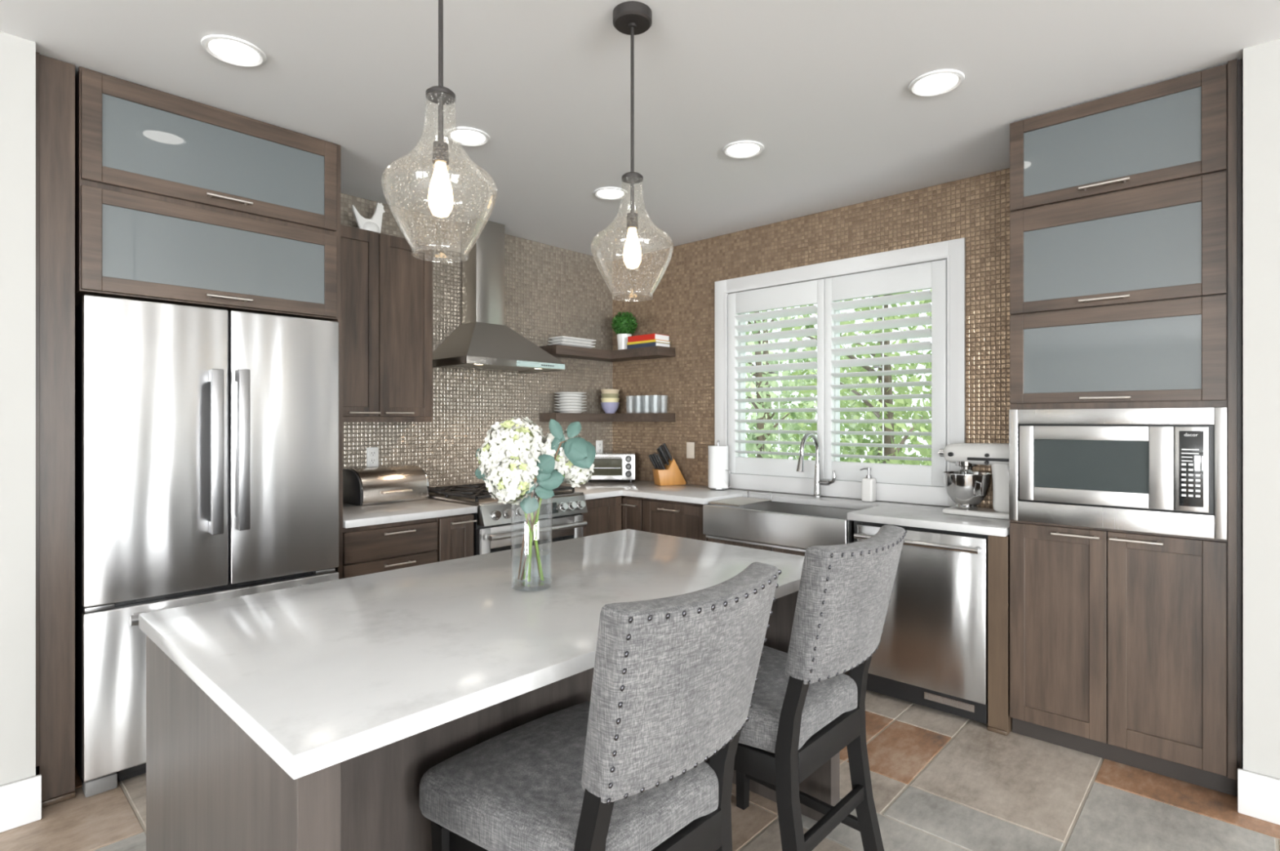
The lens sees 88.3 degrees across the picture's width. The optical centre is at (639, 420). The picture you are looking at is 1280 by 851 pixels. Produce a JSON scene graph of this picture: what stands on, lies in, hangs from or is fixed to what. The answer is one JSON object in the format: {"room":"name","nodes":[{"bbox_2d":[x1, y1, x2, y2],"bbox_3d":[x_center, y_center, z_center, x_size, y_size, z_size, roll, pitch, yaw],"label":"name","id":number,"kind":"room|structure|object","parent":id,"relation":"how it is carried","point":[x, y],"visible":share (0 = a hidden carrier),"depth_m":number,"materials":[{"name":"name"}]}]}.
{"room":"kitchen","nodes":[
{"label":"kitchen","id":0,"kind":"room"},
{"bbox_2d":[0,31,35,786],"bbox_3d":[-5.123,0.035,-0.399,0.890,2.650,8.048,0,0,43],"label":"wall","id":1,"kind":"structure","parent":0,"point":[17,55],"depth_m":2.21,"materials":[{"name":"grey paint"}]},
{"bbox_2d":[0,774,41,832],"bbox_3d":[-4.785,1.284,-0.703,0.017,0.151,8.062,0,0,43],"label":"baseboard","id":2,"kind":"structure","parent":1,"relation":"attached to","point":[20,801],"depth_m":2.21,"materials":[{"name":"white paint"}]},
{"bbox_2d":[340,192,612,493],"bbox_3d":[-1.416,0.035,4.143,0.150,2.650,3.650,0,0,43],"label":"wall","id":3,"kind":"structure","parent":0,"point":[550,291],"depth_m":4.51,"materials":[{"name":"beige tile"}]},
{"bbox_2d":[366,447,378,467],"bbox_3d":[-1.565,0.214,3.862,0.010,0.116,0.072,0,0,43],"label":"electrical outlet","id":4,"kind":"object","parent":3,"relation":"attached to","point":[372,453],"visible":1,"depth_m":3.86,"materials":[{"name":"white plastic"}]},
{"bbox_2d":[369,450,376,456],"bbox_3d":[-1.563,0.192,3.861,0.005,0.034,0.034,0,0,43],"label":"socket","id":5,"kind":"object","parent":4,"relation":"attached to","point":[372,453],"depth_m":3.86,"materials":[{"name":"white plastic"}]},
{"bbox_2d":[369,457,376,464],"bbox_3d":[-1.563,0.236,3.861,0.005,0.034,0.034,0,0,43],"label":"socket","id":6,"kind":"object","parent":4,"relation":"attached to","point":[372,460],"depth_m":3.86,"materials":[{"name":"white plastic"}]},
{"bbox_2d":[340,224,432,422],"bbox_3d":[-1.529,-0.512,3.683,0.306,1.040,0.685,0,0,43],"label":"upper cabinet","id":7,"kind":"object","parent":3,"relation":"attached to","point":[386,289],"visible":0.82,"depth_m":3.64,"materials":[{"name":"brown wood"}]},
{"bbox_2d":[351,202,385,233],"bbox_3d":[-1.522,-1.136,3.698,0.063,0.204,0.186,0,0,43],"label":"rooster figurine","id":8,"kind":"object","parent":7,"relation":"on","point":[374,224],"visible":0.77,"depth_m":3.69,"materials":[{"name":"white ceramic"}]},
{"bbox_2d":[432,217,564,373],"bbox_3d":[-0.916,-0.809,4.212,0.484,0.958,0.736,0,0,43],"label":"range hood","id":9,"kind":"object","parent":3,"relation":"attached to","point":[482,340],"visible":0.98,"depth_m":4.21,"materials":[{"name":"silver metal"}]},
{"bbox_2d":[595,440,602,453],"bbox_3d":[-0.319,0.214,5.206,0.010,0.116,0.072,0,0,43],"label":"electrical outlet","id":10,"kind":"object","parent":3,"relation":"attached to","point":[598,443],"visible":0.88,"depth_m":5.20,"materials":[{"name":"white plastic"}]},
{"bbox_2d":[539,344,675,362],"bbox_3d":[-0.232,-0.504,4.820,0.660,0.065,0.743,0,0,43],"label":"floating shelf","id":11,"kind":"object","parent":3,"relation":"attached to","point":[556,350],"visible":0.9,"depth_m":4.85,"materials":[{"name":"brown wood"}]},
{"bbox_2d":[547,342,595,348],"bbox_3d":[-0.506,-0.548,4.881,0.156,0.021,0.330,0,0,43],"label":"platter","id":12,"kind":"object","parent":11,"relation":"on","point":[558,344],"visible":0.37,"depth_m":4.80,"materials":[{"name":"white ceramic"}]},
{"bbox_2d":[547,339,595,346],"bbox_3d":[-0.502,-0.572,4.886,0.156,0.021,0.330,0,0,43],"label":"platter","id":13,"kind":"object","parent":12,"relation":"on","point":[557,340],"visible":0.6,"depth_m":4.81,"materials":[{"name":"white ceramic"}]},
{"bbox_2d":[548,336,595,342],"bbox_3d":[-0.498,-0.596,4.890,0.156,0.021,0.330,0,0,43],"label":"platter","id":14,"kind":"object","parent":13,"relation":"on","point":[558,337],"visible":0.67,"depth_m":4.81,"materials":[{"name":"white ceramic"}]},
{"bbox_2d":[610,311,637,350],"bbox_3d":[-0.119,-0.691,5.084,0.208,0.305,0.208,0,0,43],"label":"potted topiary","id":15,"kind":"object","parent":11,"relation":"on","point":[624,324],"visible":0.96,"depth_m":5.03,"materials":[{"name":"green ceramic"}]},
{"bbox_2d":[617,333,631,350],"bbox_3d":[-0.121,-0.601,5.083,0.116,0.125,0.116,0,0,43],"label":"pot","id":16,"kind":"object","parent":15,"relation":"attached to","point":[622,339],"depth_m":5.04,"materials":[{"name":"white ceramic"}]},
{"bbox_2d":[626,342,670,349],"bbox_3d":[0.064,-0.553,4.915,0.285,0.030,0.165,0,0,43],"label":"book","id":17,"kind":"object","parent":11,"relation":"on","point":[654,344],"visible":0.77,"depth_m":4.84,"materials":[{"name":"blue paper"}]},
{"bbox_2d":[626,339,670,345],"bbox_3d":[0.064,-0.578,4.915,0.285,0.018,0.165,0,0,43],"label":"book","id":18,"kind":"object","parent":17,"relation":"on","point":[651,340],"visible":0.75,"depth_m":4.84,"materials":[{"name":"yellow paper"}]},
{"bbox_2d":[627,333,669,342],"bbox_3d":[0.064,-0.609,4.915,0.270,0.042,0.165,0,0,43],"label":"book","id":19,"kind":"object","parent":18,"relation":"on","point":[651,336],"visible":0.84,"depth_m":4.84,"materials":[{"name":"red paper"}]},
{"bbox_2d":[539,413,675,422],"bbox_3d":[-0.232,-0.024,4.820,0.660,0.063,0.743,0,0,43],"label":"floating shelf","id":20,"kind":"object","parent":3,"relation":"attached to","point":[544,417],"visible":0.94,"depth_m":4.81,"materials":[{"name":"brown wood"}]},
{"bbox_2d":[555,410,586,413],"bbox_3d":[-0.507,-0.066,4.814,0.238,0.020,0.238,0,0,43],"label":"dinner plate","id":21,"kind":"object","parent":20,"relation":"on","point":[560,411],"visible":0.94,"depth_m":4.74,"materials":[{"name":"white ceramic"}]},
{"bbox_2d":[554,407,586,410],"bbox_3d":[-0.506,-0.087,4.815,0.238,0.020,0.238,0,0,43],"label":"dinner plate","id":22,"kind":"object","parent":21,"relation":"on","point":[559,408],"visible":1,"depth_m":4.74,"materials":[{"name":"white ceramic"}]},
{"bbox_2d":[555,404,586,407],"bbox_3d":[-0.507,-0.109,4.814,0.238,0.020,0.238,0,0,43],"label":"dinner plate","id":23,"kind":"object","parent":22,"relation":"on","point":[557,405],"visible":0.94,"depth_m":4.74,"materials":[{"name":"white ceramic"}]},
{"bbox_2d":[554,401,586,404],"bbox_3d":[-0.506,-0.130,4.815,0.238,0.020,0.238,0,0,43],"label":"dinner plate","id":24,"kind":"object","parent":23,"relation":"on","point":[559,402],"visible":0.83,"depth_m":4.74,"materials":[{"name":"white ceramic"}]},
{"bbox_2d":[554,398,586,401],"bbox_3d":[-0.507,-0.151,4.814,0.238,0.020,0.238,0,0,43],"label":"dinner plate","id":25,"kind":"object","parent":24,"relation":"on","point":[558,399],"visible":0.99,"depth_m":4.74,"materials":[{"name":"white ceramic"}]},
{"bbox_2d":[554,395,586,398],"bbox_3d":[-0.506,-0.172,4.815,0.238,0.020,0.238,0,0,43],"label":"dinner plate","id":26,"kind":"object","parent":25,"relation":"on","point":[557,396],"visible":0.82,"depth_m":4.74,"materials":[{"name":"white ceramic"}]},
{"bbox_2d":[554,392,586,395],"bbox_3d":[-0.507,-0.194,4.814,0.238,0.020,0.238,0,0,43],"label":"dinner plate","id":27,"kind":"object","parent":26,"relation":"on","point":[558,393],"visible":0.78,"depth_m":4.74,"materials":[{"name":"white ceramic"}]},
{"bbox_2d":[600,402,619,413],"bbox_3d":[-0.232,-0.099,5.125,0.148,0.086,0.148,0,0,43],"label":"bowl","id":28,"kind":"object","parent":20,"relation":"on","point":[608,407],"visible":1,"depth_m":5.07,"materials":[{"name":"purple ceramic"}]},
{"bbox_2d":[600,398,619,402],"bbox_3d":[-0.232,-0.133,5.125,0.148,0.086,0.148,0,0,43],"label":"bowl","id":29,"kind":"object","parent":28,"relation":"on","point":[603,400],"visible":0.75,"depth_m":5.07,"materials":[{"name":"beige ceramic"}]},
{"bbox_2d":[600,393,619,398],"bbox_3d":[-0.232,-0.166,5.125,0.148,0.086,0.148,0,0,43],"label":"bowl","id":30,"kind":"object","parent":29,"relation":"on","point":[602,395],"visible":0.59,"depth_m":5.07,"materials":[{"name":"beige ceramic"}]},
{"bbox_2d":[600,389,619,393],"bbox_3d":[-0.232,-0.200,5.125,0.148,0.086,0.148,0,0,43],"label":"bowl","id":31,"kind":"object","parent":30,"relation":"on","point":[603,391],"visible":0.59,"depth_m":5.07,"materials":[{"name":"beige ceramic"}]},
{"bbox_2d":[0,0,1279,261],"bbox_3d":[0.097,-1.350,-2.852,11.880,0.120,11.850,0,0,43],"label":"ceiling","id":32,"kind":"structure","parent":0,"point":[822,85],"depth_m":2.50,"materials":[{"name":"white paint"}]},
{"bbox_2d":[200,34,266,67],"bbox_3d":[-1.413,-1.284,2.297,0.196,0.009,0.196,0,0,43],"label":"recessed light","id":33,"kind":"object","parent":32,"relation":"in","point":[229,50],"visible":1,"depth_m":2.29,"materials":[{"name":"white paint"}]},
{"bbox_2d":[381,0,497,257],"bbox_3d":[-0.471,-0.839,1.557,0.263,0.901,0.263,0,0,43],"label":"pendant light","id":34,"kind":"object","parent":32,"relation":"hanging from","point":[440,197],"visible":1,"depth_m":1.54,"materials":[{"name":"clear glass"}]},
{"bbox_2d":[432,97,448,165],"bbox_3d":[-0.471,-0.685,1.557,0.038,0.153,0.038,0,0,43],"label":"socket","id":35,"kind":"object","parent":34,"relation":"attached to","point":[440,148],"depth_m":1.55,"materials":[{"name":"grey metal"}]},
{"bbox_2d":[445,126,489,146],"bbox_3d":[-0.779,-1.284,2.988,0.196,0.009,0.196,0,0,43],"label":"recessed light","id":36,"kind":"object","parent":32,"relation":"in","point":[468,136],"visible":0.99,"depth_m":2.98,"materials":[{"name":"white paint"}]},
{"bbox_2d":[593,186,627,199],"bbox_3d":[-0.167,-1.284,3.732,0.196,0.009,0.196,0,0,43],"label":"recessed light","id":37,"kind":"object","parent":32,"relation":"in","point":[606,193],"visible":1,"depth_m":3.72,"materials":[{"name":"white paint"}]},
{"bbox_2d":[591,0,674,297],"bbox_3d":[-0.024,-0.839,2.087,0.263,0.901,0.263,0,0,43],"label":"pendant light","id":38,"kind":"object","parent":32,"relation":"hanging from","point":[632,18],"visible":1,"depth_m":2.07,"materials":[{"name":"clear glass"}]},
{"bbox_2d":[626,179,638,229],"bbox_3d":[-0.024,-0.685,2.087,0.038,0.153,0.038,0,0,43],"label":"socket","id":39,"kind":"object","parent":38,"relation":"attached to","point":[632,217],"depth_m":2.08,"materials":[{"name":"grey metal"}]},
{"bbox_2d":[722,140,764,158],"bbox_3d":[0.490,-1.284,3.128,0.196,0.009,0.196,0,0,43],"label":"recessed light","id":40,"kind":"object","parent":32,"relation":"in","point":[742,148],"visible":1,"depth_m":3.12,"materials":[{"name":"white paint"}]},
{"bbox_2d":[908,69,964,97],"bbox_3d":[1.129,-1.284,2.514,0.196,0.009,0.196,0,0,43],"label":"recessed light","id":41,"kind":"object","parent":32,"relation":"in","point":[937,82],"visible":1,"depth_m":2.51,"materials":[{"name":"white paint"}]},
{"bbox_2d":[0,689,1279,850],"bbox_3d":[-0.061,1.390,0.213,8.000,0.060,7.750,0,0,43],"label":"floor","id":42,"kind":"structure","parent":0,"point":[941,781],"depth_m":2.31,"materials":[{"name":"beige tile"}]},
{"bbox_2d":[35,52,75,808],"bbox_3d":[-2.314,0.035,2.563,0.662,2.645,0.108,0,0,43],"label":"end panel","id":43,"kind":"object","parent":42,"relation":"on","point":[55,78],"visible":0.62,"depth_m":2.34,"materials":[{"name":"brown wood"}]},
{"bbox_2d":[75,294,338,797],"bbox_3d":[-1.911,0.454,2.900,0.774,1.811,0.901,0,0,43],"label":"refrigerator","id":44,"kind":"object","parent":42,"relation":"on","point":[206,439],"visible":0.83,"depth_m":2.56,"materials":[{"name":"silver metal"}]},
{"bbox_2d":[75,66,342,579],"bbox_3d":[-1.935,0.035,2.941,0.712,2.646,0.938,0,0,43],"label":"upper cabinet","id":45,"kind":"object","parent":42,"relation":"on","point":[180,201],"visible":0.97,"depth_m":2.66,"materials":[{"name":"brown wood"}]},
{"bbox_2d":[342,517,437,578],"bbox_3d":[-1.447,0.930,3.467,0.712,0.858,0.489,0,0,43],"label":"base cabinet","id":46,"kind":"object","parent":42,"relation":"on","point":[375,548],"visible":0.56,"depth_m":3.23,"materials":[{"name":"brown wood"}]},
{"bbox_2d":[342,498,477,528],"bbox_3d":[-1.379,0.481,3.552,0.703,0.036,0.710,0,0,43],"label":"countertop","id":47,"kind":"structure","parent":46,"relation":"on","point":[353,516],"depth_m":3.40,"materials":[{"name":"white stone"}]},
{"bbox_2d":[342,465,428,506],"bbox_3d":[-1.451,0.365,3.802,0.231,0.194,0.424,0,0,39],"label":"bread box","id":48,"kind":"object","parent":47,"relation":"on","point":[380,485],"visible":0.99,"depth_m":3.71,"materials":[{"name":"grey metal"}]},
{"bbox_2d":[435,513,476,562],"bbox_3d":[-1.207,0.930,3.727,0.712,0.858,0.212,0,0,43],"label":"base cabinet","id":49,"kind":"object","parent":42,"relation":"on","point":[455,533],"visible":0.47,"depth_m":3.51,"materials":[{"name":"brown wood"}]},
{"bbox_2d":[146,591,839,850],"bbox_3d":[-0.278,0.940,1.950,1.000,0.838,1.744,0,0,43],"label":"kitchen island","id":50,"kind":"object","parent":42,"relation":"on","point":[211,787],"visible":0.12,"depth_m":1.45,"materials":[{"name":"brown wood"}]},
{"bbox_2d":[138,528,804,779],"bbox_3d":[-0.276,0.501,1.948,1.030,0.036,1.768,0,0,43],"label":"island countertop","id":51,"kind":"structure","parent":50,"relation":"on","point":[319,676],"depth_m":1.47,"materials":[{"name":"white stone"}]},
{"bbox_2d":[511,497,551,590],"bbox_3d":[-0.314,0.328,1.914,0.118,0.308,0.118,0,0,43],"label":"glass vase","id":52,"kind":"object","parent":51,"relation":"on","point":[550,498],"visible":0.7,"depth_m":1.91,"materials":[{"name":"glass"}]},
{"bbox_2d":[475,448,540,577],"bbox_3d":[-0.393,0.273,1.970,0.208,0.379,0.020,0,0,11],"label":"eucalyptus sprig","id":53,"kind":"object","parent":52,"relation":"in","point":[477,473],"visible":0.23,"depth_m":1.98,"materials":[{"name":"teal plant"}]},
{"bbox_2d":[476,417,544,580],"bbox_3d":[-0.361,0.224,1.915,0.210,0.477,0.198,0,0,43],"label":"hydrangea","id":54,"kind":"object","parent":52,"relation":"in","point":[507,438],"visible":0.66,"depth_m":1.87,"materials":[{"name":"white plant"}]},
{"bbox_2d":[484,453,537,582],"bbox_3d":[-0.365,0.274,1.869,0.151,0.376,0.148,0,0,43],"label":"hydrangea","id":55,"kind":"object","parent":52,"relation":"in","point":[509,478],"visible":0.88,"depth_m":1.82,"materials":[{"name":"white plant"}]},
{"bbox_2d":[517,454,564,579],"bbox_3d":[-0.296,0.278,1.870,0.149,0.369,0.069,0,0,19],"label":"eucalyptus sprig","id":56,"kind":"object","parent":52,"relation":"in","point":[548,479],"visible":0.94,"depth_m":1.86,"materials":[{"name":"teal plant"}]},
{"bbox_2d":[535,452,564,581],"bbox_3d":[-0.262,0.276,1.908,0.091,0.374,0.016,0,0,2],"label":"eucalyptus sprig","id":57,"kind":"object","parent":52,"relation":"in","point":[563,475],"visible":0.3,"depth_m":1.91,"materials":[{"name":"green plant"}]},
{"bbox_2d":[520,418,595,580],"bbox_3d":[-0.237,0.228,1.885,0.222,0.468,0.052,0,0,3],"label":"eucalyptus sprig","id":58,"kind":"object","parent":52,"relation":"in","point":[581,453],"visible":0.93,"depth_m":1.88,"materials":[{"name":"teal plant"}]},
{"bbox_2d":[522,428,594,579],"bbox_3d":[-0.232,0.243,1.938,0.165,0.440,0.173,0,0,43],"label":"hydrangea","id":59,"kind":"object","parent":52,"relation":"in","point":[573,473],"visible":0.46,"depth_m":1.91,"materials":[{"name":"white plant"}]},
{"bbox_2d":[428,483,587,555],"bbox_3d":[-0.843,0.872,4.069,0.771,0.916,0.764,0,0,43],"label":"gas range","id":60,"kind":"object","parent":42,"relation":"on","point":[498,526],"visible":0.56,"depth_m":3.81,"materials":[{"name":"silver metal"}]},
{"bbox_2d":[428,490,583,506],"bbox_3d":[-0.869,0.456,4.093,0.700,0.016,0.764,0,0,43],"label":"cooktop","id":61,"kind":"object","parent":60,"relation":"in","point":[559,495],"depth_m":3.86,"materials":[{"name":"black metal"}]},
{"bbox_2d":[418,562,781,850],"bbox_3d":[-0.078,0.835,1.456,0.681,1.047,0.560,0,0,43],"label":"counter chair","id":62,"kind":"object","parent":42,"relation":"on","point":[624,768],"visible":1,"depth_m":1.28,"materials":[{"name":"fabric"}]},
{"bbox_2d":[579,496,621,537],"bbox_3d":[-0.494,0.930,4.523,0.675,0.858,0.362,0,0,43],"label":"base cabinet","id":63,"kind":"object","parent":42,"relation":"on","point":[603,515],"visible":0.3,"depth_m":4.31,"materials":[{"name":"brown wood"}]},
{"bbox_2d":[620,496,644,531],"bbox_3d":[0.130,0.930,4.567,0.176,0.858,0.618,0,0,43],"label":"base cabinet","id":64,"kind":"object","parent":42,"relation":"on","point":[632,506],"visible":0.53,"depth_m":4.37,"materials":[{"name":"brown wood"}]},
{"bbox_2d":[642,497,709,541],"bbox_3d":[0.390,0.930,4.325,0.527,0.858,0.618,0,0,43],"label":"base cabinet","id":65,"kind":"object","parent":42,"relation":"on","point":[673,518],"visible":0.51,"depth_m":4.13,"materials":[{"name":"brown wood"}]},
{"bbox_2d":[560,480,1009,537],"bbox_3d":[0.555,0.481,3.947,3.002,0.036,0.952,0,0,43],"label":"countertop","id":66,"kind":"structure","parent":65,"relation":"on","point":[904,514],"depth_m":3.82,"materials":[{"name":"white stone"}]},
{"bbox_2d":[586,453,635,482],"bbox_3d":[-0.231,0.356,5.030,0.386,0.212,0.234,0,0,-1],"label":"toaster oven","id":67,"kind":"object","parent":66,"relation":"on","point":[607,466],"visible":0.78,"depth_m":4.95,"materials":[{"name":"silver metal"}]},
{"bbox_2d":[652,458,685,485],"bbox_3d":[0.211,0.367,4.766,0.221,0.189,0.105,0,0,-22],"label":"knife block","id":68,"kind":"object","parent":66,"relation":"on","point":[671,475],"visible":0.94,"depth_m":4.72,"materials":[{"name":"brown wood"}]},
{"bbox_2d":[648,454,657,469],"bbox_3d":[0.093,0.297,4.756,0.068,0.108,0.023,0,0,-22],"label":"knife","id":69,"kind":"object","parent":68,"relation":"in","point":[649,455],"visible":1,"depth_m":4.75,"materials":[{"name":"black plastic"}]},
{"bbox_2d":[653,453,662,469],"bbox_3d":[0.128,0.291,4.718,0.076,0.121,0.023,0,0,-22],"label":"knife","id":70,"kind":"object","parent":68,"relation":"in","point":[654,454],"visible":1,"depth_m":4.71,"materials":[{"name":"black plastic"}]},
{"bbox_2d":[655,453,665,470],"bbox_3d":[0.148,0.293,4.700,0.073,0.117,0.023,0,0,-22],"label":"knife","id":71,"kind":"object","parent":68,"relation":"in","point":[657,455],"visible":1,"depth_m":4.69,"materials":[{"name":"black plastic"}]},
{"bbox_2d":[657,448,666,465],"bbox_3d":[0.158,0.258,4.776,0.078,0.126,0.023,0,0,-22],"label":"knife","id":72,"kind":"object","parent":68,"relation":"in","point":[658,449],"visible":0.85,"depth_m":4.77,"materials":[{"name":"black plastic"}]},
{"bbox_2d":[658,446,669,465],"bbox_3d":[0.172,0.251,4.730,0.085,0.139,0.023,0,0,-22],"label":"knife","id":73,"kind":"object","parent":68,"relation":"in","point":[662,452],"visible":1,"depth_m":4.72,"materials":[{"name":"black plastic"}]},
{"bbox_2d":[662,443,672,460],"bbox_3d":[0.199,0.224,4.728,0.078,0.126,0.023,0,0,-22],"label":"knife","id":74,"kind":"object","parent":68,"relation":"in","point":[666,449],"visible":1,"depth_m":4.72,"materials":[{"name":"black plastic"}]},
{"bbox_2d":[710,440,729,489],"bbox_3d":[0.541,0.297,4.422,0.150,0.332,0.110,0,0,43],"label":"paper towel holder","id":75,"kind":"object","parent":66,"relation":"on","point":[717,442],"visible":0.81,"depth_m":4.39,"materials":[{"name":"grey metal"}]},
{"bbox_2d":[708,445,728,488],"bbox_3d":[0.525,0.308,4.429,0.133,0.279,0.145,0,0,8],"label":"paper towel roll","id":76,"kind":"object","parent":75,"relation":"on","point":[717,455],"visible":0.99,"depth_m":4.38,"materials":[{"name":"white paper"}]},
{"bbox_2d":[702,501,857,552],"bbox_3d":[0.845,0.597,3.761,0.899,0.196,0.425,0,0,43],"label":"sink","id":77,"kind":"object","parent":66,"relation":"in","point":[784,526],"visible":0.84,"depth_m":3.65,"materials":[{"name":"silver metal"}]},
{"bbox_2d":[708,490,772,506],"bbox_3d":[0.614,0.465,3.989,0.232,0.060,0.353,0,0,43],"label":"rack","id":78,"kind":"object","parent":77,"relation":"on","point":[736,502],"visible":1,"depth_m":3.97,"materials":[{"name":"silver metal"}]},
{"bbox_2d":[795,432,835,497],"bbox_3d":[1.037,0.266,3.882,0.148,0.392,0.262,0,0,43],"label":"faucet","id":79,"kind":"object","parent":66,"relation":"on","point":[818,482],"visible":1,"depth_m":3.96,"materials":[{"name":"silver metal"}]},
{"bbox_2d":[859,467,875,502],"bbox_3d":[1.306,0.366,3.776,0.072,0.192,0.071,0,0,43],"label":"soap dispenser","id":80,"kind":"object","parent":66,"relation":"on","point":[868,484],"visible":1,"depth_m":3.75,"materials":[{"name":"white ceramic"}]},
{"bbox_2d":[861,477,875,502],"bbox_3d":[1.310,0.395,3.776,0.066,0.134,0.066,0,0,43],"label":"bottle","id":81,"kind":"object","parent":80,"relation":"attached to","point":[868,484],"depth_m":3.75,"materials":[{"name":"white ceramic"}]},
{"bbox_2d":[937,443,1008,519],"bbox_3d":[1.666,0.285,3.229,0.388,0.354,0.224,0,0,43],"label":"stand mixer","id":82,"kind":"object","parent":66,"relation":"on","point":[966,488],"visible":0.75,"depth_m":3.18,"materials":[{"name":"white metal"}]},
{"bbox_2d":[942,471,991,509],"bbox_3d":[1.621,0.345,3.270,0.224,0.173,0.224,0,0,43],"label":"bowl","id":83,"kind":"object","parent":82,"relation":"on","point":[967,489],"depth_m":3.20,"materials":[{"name":"silver metal"}]},
{"bbox_2d":[707,537,849,675],"bbox_3d":[0.916,1.028,3.838,0.902,0.661,0.618,0,0,43],"label":"base cabinet","id":84,"kind":"object","parent":42,"relation":"on","point":[709,540],"visible":0.1,"depth_m":3.69,"materials":[{"name":"brown wood"}]},
{"bbox_2d":[705,524,906,850],"bbox_3d":[0.403,0.835,1.975,0.681,1.047,0.560,0,0,43],"label":"counter chair","id":85,"kind":"object","parent":42,"relation":"on","point":[804,711],"visible":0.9,"depth_m":1.75,"materials":[{"name":"fabric"}]},
{"bbox_2d":[853,520,987,724],"bbox_3d":[1.469,0.921,3.300,0.629,0.838,0.655,0,0,43],"label":"dishwasher","id":86,"kind":"object","parent":42,"relation":"on","point":[932,651],"visible":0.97,"depth_m":3.03,"materials":[{"name":"silver metal"}]},
{"bbox_2d":[987,534,1012,736],"bbox_3d":[1.752,0.929,3.082,0.078,0.857,0.591,0,0,43],"label":"filler panel","id":87,"kind":"object","parent":42,"relation":"on","point":[999,721],"visible":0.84,"depth_m":2.87,"materials":[{"name":"brown wood"}]},
{"bbox_2d":[1009,58,1241,796],"bbox_3d":[2.046,0.035,2.790,0.742,2.647,0.618,0,0,43],"label":"tall cabinet","id":88,"kind":"object","parent":42,"relation":"on","point":[1126,207],"visible":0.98,"depth_m":2.56,"materials":[{"name":"brown wood"}]},
{"bbox_2d":[1008,407,1227,540],"bbox_3d":[2.012,0.189,2.779,0.700,0.474,0.519,0,0,43],"label":"microwave","id":89,"kind":"object","parent":88,"relation":"in","point":[1165,460],"visible":1,"depth_m":2.56,"materials":[{"name":"silver metal"}]},
{"bbox_2d":[612,113,1243,745],"bbox_3d":[1.288,0.035,4.022,3.980,2.650,0.150,0,0,43],"label":"wall","id":90,"kind":"structure","parent":0,"point":[975,209],"depth_m":4.27,"materials":[{"name":"brown tile"}]},
{"bbox_2d":[686,442,694,458],"bbox_3d":[0.364,0.214,4.768,0.072,0.116,0.011,0,0,43],"label":"light switch","id":91,"kind":"object","parent":90,"relation":"attached to","point":[690,446],"visible":1,"depth_m":4.76,"materials":[{"name":"beige plastic"}]},
{"bbox_2d":[728,259,946,294],"bbox_3d":[1.166,-0.235,4.084,1.443,1.279,0.075,0,0,43],"label":"trim","id":92,"kind":"structure","parent":90,"relation":"attached to","point":[943,260],"depth_m":3.97,"materials":[{"name":"white paint"}]},
{"bbox_2d":[714,237,965,506],"bbox_3d":[1.124,-0.255,4.052,1.633,1.431,0.027,0,0,43],"label":"trim","id":93,"kind":"structure","parent":90,"relation":"attached to","point":[954,251],"depth_m":3.82,"materials":[{"name":"white paint"}]},
{"bbox_2d":[737,301,942,487],"bbox_3d":[1.212,-0.235,4.134,1.445,1.281,0.060,0,0,43],"label":"window","id":94,"kind":"structure","parent":90,"relation":"in","point":[741,426],"depth_m":4.57,"materials":[{"name":"white paint"}]},
{"bbox_2d":[728,280,824,479],"bbox_3d":[0.875,-0.255,4.294,0.716,1.223,0.097,0,0,43],"label":"plantation shutter","id":95,"kind":"object","parent":94,"relation":"attached to","point":[809,293],"visible":0.92,"depth_m":4.27,"materials":[{"name":"white wood"}]},
{"bbox_2d":[824,260,946,487],"bbox_3d":[1.400,-0.255,3.807,0.707,1.223,0.097,0,0,43],"label":"plantation shutter","id":96,"kind":"object","parent":94,"relation":"attached to","point":[933,276],"visible":0.96,"depth_m":3.77,"materials":[{"name":"white wood"}]},
{"bbox_2d":[1243,38,1279,779],"bbox_3d":[5.231,0.035,-0.078,7.822,2.650,0.800,0,0,43],"label":"wall","id":97,"kind":"structure","parent":0,"point":[1261,62],"depth_m":2.25,"materials":[{"name":"grey paint"}]},
{"bbox_2d":[1237,768,1279,825],"bbox_3d":[4.948,1.284,-0.373,7.836,0.151,0.016,0,0,43],"label":"baseboard","id":98,"kind":"structure","parent":97,"relation":"attached to","point":[1258,794],"depth_m":2.25,"materials":[{"name":"white paint"}]},
{"label":"outside","id":99,"kind":"structure","parent":0,"visible":0},
{"bbox_3d":[6.569,1.785,12.967,24.000,0.150,20.050,0,0,43],"label":"ground","id":100,"kind":"structure","parent":99,"visible":0},
{"bbox_2d":[745,308,847,460],"bbox_3d":[2.953,-1.057,15.726,4.022,5.669,3.714,0,0,43],"label":"tree","id":101,"kind":"object","parent":100,"relation":"on","point":[773,416],"visible":0.06,"depth_m":15.41,"materials":[{"name":"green plant"}]},
{"bbox_2d":[745,301,863,462],"bbox_3d":[1.623,-0.707,8.982,2.666,4.838,2.420,0,0,43],"label":"tree","id":102,"kind":"object","parent":100,"relation":"on","point":[760,426],"visible":0.12,"depth_m":8.90,"materials":[{"name":"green plant"}]},
{"bbox_2d":[779,288,931,465],"bbox_3d":[2.451,-0.468,6.449,2.304,4.360,2.269,0,0,43],"label":"tree","id":103,"kind":"object","parent":100,"relation":"on","point":[888,451],"visible":0.14,"depth_m":6.49,"materials":[{"name":"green plant"}]},
{"bbox_2d":[781,292,931,465],"bbox_3d":[3.889,-0.929,10.917,3.481,5.524,3.170,0,0,43],"label":"tree","id":104,"kind":"object","parent":100,"relation":"on","point":[896,428],"visible":0.07,"depth_m":10.68,"materials":[{"name":"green plant"}]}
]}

